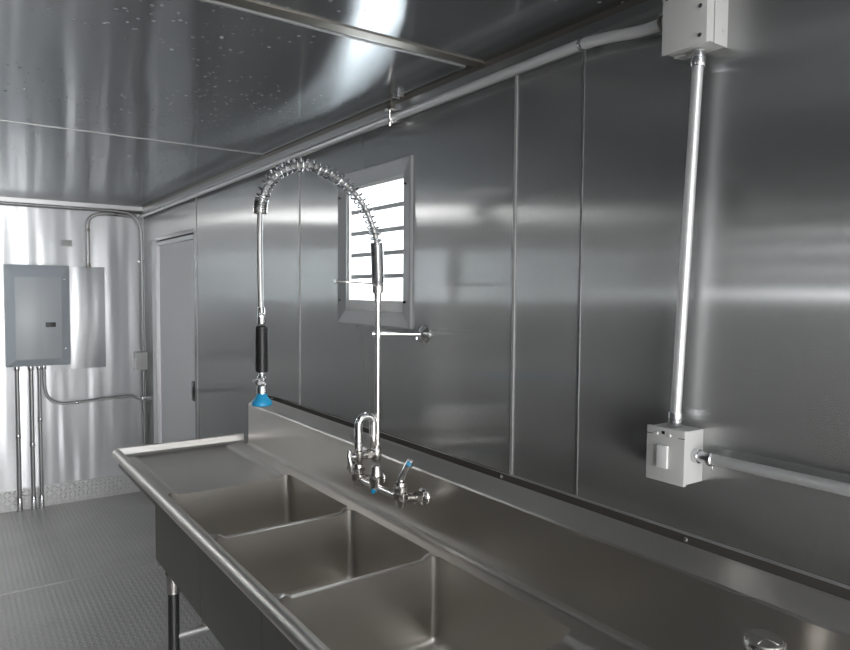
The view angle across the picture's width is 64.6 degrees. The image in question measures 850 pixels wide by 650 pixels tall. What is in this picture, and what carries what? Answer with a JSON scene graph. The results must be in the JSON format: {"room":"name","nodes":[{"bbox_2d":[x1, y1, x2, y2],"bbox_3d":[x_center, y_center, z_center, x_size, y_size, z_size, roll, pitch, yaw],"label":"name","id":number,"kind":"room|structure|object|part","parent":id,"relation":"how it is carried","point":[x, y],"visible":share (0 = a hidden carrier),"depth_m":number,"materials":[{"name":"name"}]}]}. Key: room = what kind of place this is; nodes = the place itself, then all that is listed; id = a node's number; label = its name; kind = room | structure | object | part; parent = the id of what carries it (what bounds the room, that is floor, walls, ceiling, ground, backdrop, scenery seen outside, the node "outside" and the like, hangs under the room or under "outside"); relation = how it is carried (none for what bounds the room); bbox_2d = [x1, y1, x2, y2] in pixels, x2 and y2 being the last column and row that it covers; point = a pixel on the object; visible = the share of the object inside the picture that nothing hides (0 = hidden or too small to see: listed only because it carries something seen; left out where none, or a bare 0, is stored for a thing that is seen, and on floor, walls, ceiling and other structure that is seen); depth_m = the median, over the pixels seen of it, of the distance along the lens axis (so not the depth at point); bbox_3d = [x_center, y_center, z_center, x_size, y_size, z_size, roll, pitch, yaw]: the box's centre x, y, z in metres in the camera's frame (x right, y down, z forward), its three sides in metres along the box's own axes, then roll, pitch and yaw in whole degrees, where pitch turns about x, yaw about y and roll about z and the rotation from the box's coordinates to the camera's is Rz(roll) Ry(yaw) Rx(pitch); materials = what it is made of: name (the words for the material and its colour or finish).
{"room":"commercial kitchen","nodes":[
{"label":"commercial kitchen","id":0,"kind":"room"},
{"bbox_2d":[0,205,145,491],"bbox_3d":[-3.221,0.227,4.735,2.470,2.272,0.060,-2,3,-35],"label":"wall","id":1,"kind":"structure","parent":0,"point":[80,440],"depth_m":5.11,"materials":[{"name":"metal"}]},
{"bbox_2d":[14,367,22,511],"bbox_3d":[-2.946,0.829,4.870,0.039,1.061,0.038,-2,3,-35],"label":"conduit","id":2,"kind":"object","parent":1,"relation":"attached to","point":[16,369],"visible":1,"depth_m":4.86,"materials":[{"name":"grey metal"}]},
{"bbox_2d":[28,366,36,509],"bbox_3d":[-2.874,0.827,4.921,0.039,1.061,0.038,-2,3,-35],"label":"conduit","id":3,"kind":"object","parent":1,"relation":"attached to","point":[30,368],"visible":0.98,"depth_m":4.91,"materials":[{"name":"grey metal"}]},
{"bbox_2d":[3,264,70,367],"bbox_3d":[-2.819,-0.069,4.893,0.407,0.731,0.118,-2,3,-35],"label":"breaker panel","id":4,"kind":"object","parent":1,"relation":"attached to","point":[36,297],"visible":1,"depth_m":4.84,"materials":[{"name":"grey metal"}]},
{"bbox_3d":[-2.786,-0.050,4.853,0.289,0.586,0.004,-2,3,-35],"label":"panel door","id":5,"kind":"part","parent":4,"relation":"part of","materials":[{"name":"grey metal"}]},
{"bbox_2d":[37,366,44,508],"bbox_3d":[-2.831,0.826,4.951,0.035,1.061,0.034,-2,3,-35],"label":"conduit","id":6,"kind":"object","parent":1,"relation":"attached to","point":[39,368],"visible":0.98,"depth_m":4.94,"materials":[{"name":"grey metal"}]},
{"bbox_2d":[61,240,71,246],"bbox_3d":[-2.683,-0.612,5.031,0.073,0.048,0.002,-2,3,-35],"label":"sticker","id":7,"kind":"object","parent":1,"relation":"attached to","point":[68,243],"visible":1,"depth_m":5.03,"materials":[{"name":"grey"}]},
{"bbox_2d":[0,474,140,512],"bbox_3d":[-3.211,1.286,4.759,2.349,0.155,0.006,-2,3,-35],"label":"baseboard","id":8,"kind":"structure","parent":1,"relation":"attached to","point":[67,492],"depth_m":5.13,"materials":[{"name":"silver metal"}]},
{"bbox_2d":[0,197,142,214],"bbox_3d":[-3.188,-0.877,4.646,2.350,0.057,0.024,-2,3,-35],"label":"trim","id":9,"kind":"structure","parent":1,"relation":"attached to","point":[134,210],"depth_m":5.03,"materials":[{"name":"metal"}]},
{"bbox_2d":[0,201,144,350],"bbox_3d":[-3.188,-0.319,4.657,2.336,1.102,0.054,-2,3,-35],"label":"conduit","id":10,"kind":"object","parent":1,"relation":"attached to","point":[141,261],"visible":1,"depth_m":5.25,"materials":[{"name":"grey metal"}]},
{"bbox_2d":[69,267,105,368],"bbox_3d":[-2.577,-0.057,5.133,0.245,0.770,0.006,-2,3,-35],"label":"cover plate","id":11,"kind":"object","parent":1,"relation":"attached to","point":[86,284],"visible":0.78,"depth_m":5.13,"materials":[{"name":"metal"}]},
{"bbox_2d":[42,366,139,404],"bbox_3d":[-2.538,0.448,5.137,0.681,0.321,0.030,-2,3,-35],"label":"conduit","id":12,"kind":"object","parent":1,"relation":"attached to","point":[48,397],"visible":0.99,"depth_m":5.05,"materials":[{"name":"grey metal"}]},
{"bbox_2d":[86,212,136,266],"bbox_3d":[-2.413,-0.655,5.178,0.361,0.424,0.040,-2,3,-35],"label":"conduit","id":13,"kind":"object","parent":1,"relation":"attached to","point":[90,217],"visible":1,"depth_m":5.09,"materials":[{"name":"grey metal"}]},
{"bbox_2d":[133,351,147,370],"bbox_3d":[-2.260,0.283,5.325,0.099,0.148,0.087,-2,3,-35],"label":"switch box","id":14,"kind":"object","parent":1,"relation":"attached to","point":[140,360],"visible":1,"depth_m":5.30,"materials":[{"name":"grey metal"}]},
{"bbox_2d":[140,370,146,444],"bbox_3d":[-2.248,0.848,5.380,0.040,0.985,0.061,-2,3,-35],"label":"conduit","id":15,"kind":"object","parent":1,"relation":"attached to","point":[143,397],"visible":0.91,"depth_m":5.35,"materials":[{"name":"grey metal"}]},
{"bbox_2d":[0,491,224,649],"bbox_3d":[-0.915,1.571,1.511,2.470,0.060,8.100,-2,3,-35],"label":"floor","id":16,"kind":"structure","parent":0,"point":[123,609],"depth_m":3.73,"materials":[{"name":"grey metal"}]},
{"bbox_2d":[0,561,156,594],"bbox_3d":[-2.323,1.431,3.504,2.350,0.003,0.005,-2,3,-35],"label":"trim","id":17,"kind":"structure","parent":16,"relation":"attached to","point":[154,561],"depth_m":3.76,"materials":[{"name":"metal"}]},
{"bbox_2d":[112,394,849,649],"bbox_3d":[-0.163,0.972,1.874,0.676,1.112,3.494,-2,3,-35],"label":"sink","id":18,"kind":"object","parent":16,"relation":"on","point":[271,539],"visible":1,"depth_m":1.88,"materials":[{"name":"metal"}]},
{"bbox_3d":[-0.945,1.199,2.529,0.041,0.483,0.041,-2,3,-35],"label":"leg","id":19,"kind":"part","parent":18,"relation":"part of","materials":[{"name":"grey metal"}]},
{"bbox_3d":[-0.417,0.669,1.678,0.048,0.043,3.494,-2,3,-35],"label":"rail","id":20,"kind":"part","parent":18,"relation":"part of","materials":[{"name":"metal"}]},
{"bbox_2d":[168,475,346,536],"bbox_3d":[-0.625,0.792,2.478,0.496,0.295,0.525,-2,3,-35],"label":"basin","id":21,"kind":"object","parent":18,"relation":"in","point":[247,507],"depth_m":2.70,"materials":[{"name":"grey metal"}]},
{"bbox_2d":[215,510,428,597],"bbox_3d":[-0.322,0.816,2.049,0.496,0.295,0.483,-2,3,-35],"label":"basin","id":22,"kind":"object","parent":18,"relation":"in","point":[296,558],"depth_m":2.26,"materials":[{"name":"grey metal"}]},
{"bbox_2d":[251,158,429,507],"bbox_3d":[-0.257,0.037,2.065,0.568,1.069,0.328,-2,3,-35],"label":"faucet","id":23,"kind":"object","parent":18,"relation":"attached to","point":[376,480],"visible":1,"depth_m":2.10,"materials":[{"name":"silver metal"}]},
{"bbox_3d":[-0.232,0.432,2.124,0.033,0.071,0.021,-2,3,-35],"label":"lever","id":24,"kind":"part","parent":23,"relation":"part of","materials":[{"name":"silver metal"}]},
{"bbox_3d":[-0.190,0.337,2.151,0.081,0.118,0.029,-2,3,-35],"label":"gooseneck spout","id":25,"kind":"part","parent":23,"relation":"part of","materials":[{"name":"silver metal"}]},
{"bbox_3d":[-0.059,0.443,2.058,0.051,0.070,0.025,1,3,13],"label":"lever","id":26,"kind":"part","parent":23,"relation":"part of","materials":[{"name":"silver metal"}]},
{"bbox_2d":[280,556,569,649],"bbox_3d":[-0.017,0.839,1.617,0.496,0.295,0.533,-2,3,-35],"label":"basin","id":27,"kind":"object","parent":18,"relation":"in","point":[435,602],"depth_m":1.84,"materials":[{"name":"grey metal"}]},
{"bbox_2d":[743,629,786,649],"bbox_3d":[0.583,0.625,1.158,0.081,0.188,0.074,-2,3,-35],"label":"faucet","id":28,"kind":"object","parent":18,"relation":"on","point":[755,639],"visible":1,"depth_m":1.14,"materials":[{"name":"silver metal"}]},
{"bbox_2d":[0,0,629,206],"bbox_3d":[-0.896,-0.758,1.397,2.470,0.060,8.100,-2,3,-35],"label":"ceiling","id":29,"kind":"structure","parent":0,"point":[193,72],"depth_m":2.03,"materials":[{"name":"metal"}]},
{"bbox_2d":[0,120,263,154],"bbox_3d":[-1.723,-0.789,2.544,2.322,0.003,0.012,-2,3,-35],"label":"trim","id":30,"kind":"structure","parent":29,"relation":"attached to","point":[0,120],"depth_m":2.85,"materials":[{"name":"grey metal"}]},
{"bbox_2d":[199,0,484,67],"bbox_3d":[-0.793,-0.718,1.251,2.350,0.004,0.040,-2,3,-35],"label":"trim","id":31,"kind":"structure","parent":29,"relation":"attached to","point":[249,4],"depth_m":1.67,"materials":[{"name":"grey metal"}]},
{"bbox_2d":[385,91,403,126],"bbox_3d":[-0.094,-0.713,2.231,0.044,0.100,0.078,-2,3,-35],"label":"hanger","id":32,"kind":"object","parent":29,"relation":"attached to","point":[391,108],"visible":0.91,"depth_m":2.24,"materials":[{"name":"silver metal"}]},
{"bbox_3d":[-0.112,-0.740,2.246,0.026,0.047,0.022,-2,3,-35],"label":"threaded rod","id":33,"kind":"part","parent":32,"relation":"part of","materials":[{"name":"grey metal"}]},
{"bbox_2d":[143,0,849,585],"bbox_3d":[0.079,0.380,2.147,0.060,2.272,7.980,-2,3,-35],"label":"wall","id":34,"kind":"structure","parent":0,"point":[766,379],"depth_m":1.59,"materials":[{"name":"metal"}]},
{"bbox_2d":[152,229,194,442],"bbox_3d":[-1.751,0.372,4.727,0.062,2.007,1.050,-2,3,-35],"label":"door","id":35,"kind":"structure","parent":34,"relation":"in","point":[173,258],"depth_m":4.72,"materials":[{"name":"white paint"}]},
{"bbox_2d":[196,197,198,437],"bbox_3d":[-1.433,0.299,4.237,0.003,2.205,0.016,-2,3,-35],"label":"trim","id":36,"kind":"structure","parent":34,"relation":"attached to","point":[196,197],"depth_m":4.22,"materials":[{"name":"grey metal"}]},
{"bbox_2d":[299,158,300,404],"bbox_3d":[-0.554,-0.182,2.971,0.003,1.105,0.012,-2,3,-35],"label":"trim","id":37,"kind":"structure","parent":34,"relation":"attached to","point":[299,158],"depth_m":2.97,"materials":[{"name":"grey metal"}]},
{"bbox_2d":[262,67,464,153],"bbox_3d":[-0.331,-0.780,2.572,0.005,0.003,1.550,-2,3,-35],"label":"trim","id":38,"kind":"structure","parent":34,"relation":"attached to","point":[461,67],"depth_m":2.40,"materials":[{"name":"metal"}]},
{"bbox_2d":[338,155,412,328],"bbox_3d":[-0.175,-0.286,2.460,0.076,0.577,0.513,-2,3,-35],"label":"window","id":39,"kind":"structure","parent":34,"relation":"in","point":[387,186],"depth_m":2.44,"materials":[{"name":"grey metal"}]},
{"bbox_3d":[-0.171,-0.426,2.455,0.008,0.016,0.381,-2,3,-35],"label":"louvre rail","id":40,"kind":"part","parent":39,"relation":"part of","materials":[{"name":"grey metal"}]},
{"bbox_3d":[-0.172,-0.343,2.459,0.008,0.016,0.381,-2,3,-35],"label":"louvre rail","id":41,"kind":"part","parent":39,"relation":"part of","materials":[{"name":"grey metal"}]},
{"bbox_3d":[-0.172,-0.261,2.463,0.008,0.016,0.381,-2,3,-35],"label":"louvre rail","id":42,"kind":"part","parent":39,"relation":"part of","materials":[{"name":"grey metal"}]},
{"bbox_3d":[-0.173,-0.179,2.467,0.008,0.016,0.381,-2,3,-35],"label":"louvre rail","id":43,"kind":"part","parent":39,"relation":"part of","materials":[{"name":"grey metal"}]},
{"bbox_2d":[138,15,662,223],"bbox_3d":[-0.871,-0.726,3.339,0.033,0.090,4.794,-2,3,-35],"label":"conduit","id":44,"kind":"object","parent":34,"relation":"attached to","point":[653,27],"visible":0.86,"depth_m":1.90,"materials":[{"name":"white metal"}]},
{"bbox_2d":[142,0,662,213],"bbox_3d":[0.058,-0.712,2.072,0.014,0.050,7.980,-2,3,-35],"label":"trim","id":45,"kind":"structure","parent":34,"relation":"attached to","point":[648,11],"depth_m":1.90,"materials":[{"name":"metal"}]},
{"bbox_2d":[509,75,517,475],"bbox_3d":[0.243,-0.121,1.842,0.003,1.105,0.009,-2,3,-35],"label":"trim","id":46,"kind":"structure","parent":34,"relation":"attached to","point":[516,77],"depth_m":1.84,"materials":[{"name":"grey metal"}]},
{"bbox_2d":[575,51,584,495],"bbox_3d":[0.380,-0.115,1.649,0.002,1.095,0.006,-2,3,-35],"label":"trim","id":47,"kind":"structure","parent":34,"relation":"attached to","point":[583,76],"depth_m":1.65,"materials":[{"name":"metal"}]},
{"bbox_2d":[646,422,703,486],"bbox_3d":[0.519,0.267,1.401,0.076,0.113,0.090,-2,3,-35],"label":"switch box","id":48,"kind":"object","parent":34,"relation":"attached to","point":[669,449],"visible":0.98,"depth_m":1.38,"materials":[{"name":"grey metal"}]},
{"bbox_2d":[511,474,849,588],"bbox_3d":[0.720,0.454,1.186,0.003,0.004,1.666,-2,3,-35],"label":"trim","id":49,"kind":"structure","parent":34,"relation":"attached to","point":[530,481],"depth_m":1.40,"materials":[{"name":"grey metal"}]},
{"bbox_2d":[667,49,705,426],"bbox_3d":[0.533,-0.168,1.371,0.030,0.761,0.060,-2,3,-35],"label":"conduit","id":50,"kind":"object","parent":34,"relation":"attached to","point":[698,56],"visible":1,"depth_m":1.36,"materials":[{"name":"white metal"}]},
{"bbox_2d":[662,0,728,59],"bbox_3d":[0.539,-0.608,1.343,0.072,0.125,0.102,-2,3,-35],"label":"junction box","id":51,"kind":"object","parent":34,"relation":"attached to","point":[688,26],"visible":0.99,"depth_m":1.32,"materials":[{"name":"grey metal"}]},
{"bbox_3d":[0.578,-0.607,1.311,0.044,0.121,0.002,-2,3,-35],"label":"plate","id":52,"kind":"part","parent":51,"relation":"part of","materials":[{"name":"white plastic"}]},
{"bbox_2d":[690,448,849,496],"bbox_3d":[1.324,0.328,0.272,0.029,0.034,2.690,-2,3,-35],"label":"conduit","id":53,"kind":"object","parent":34,"relation":"attached to","point":[699,456],"visible":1,"depth_m":1.23,"materials":[{"name":"white metal"}]}
]}

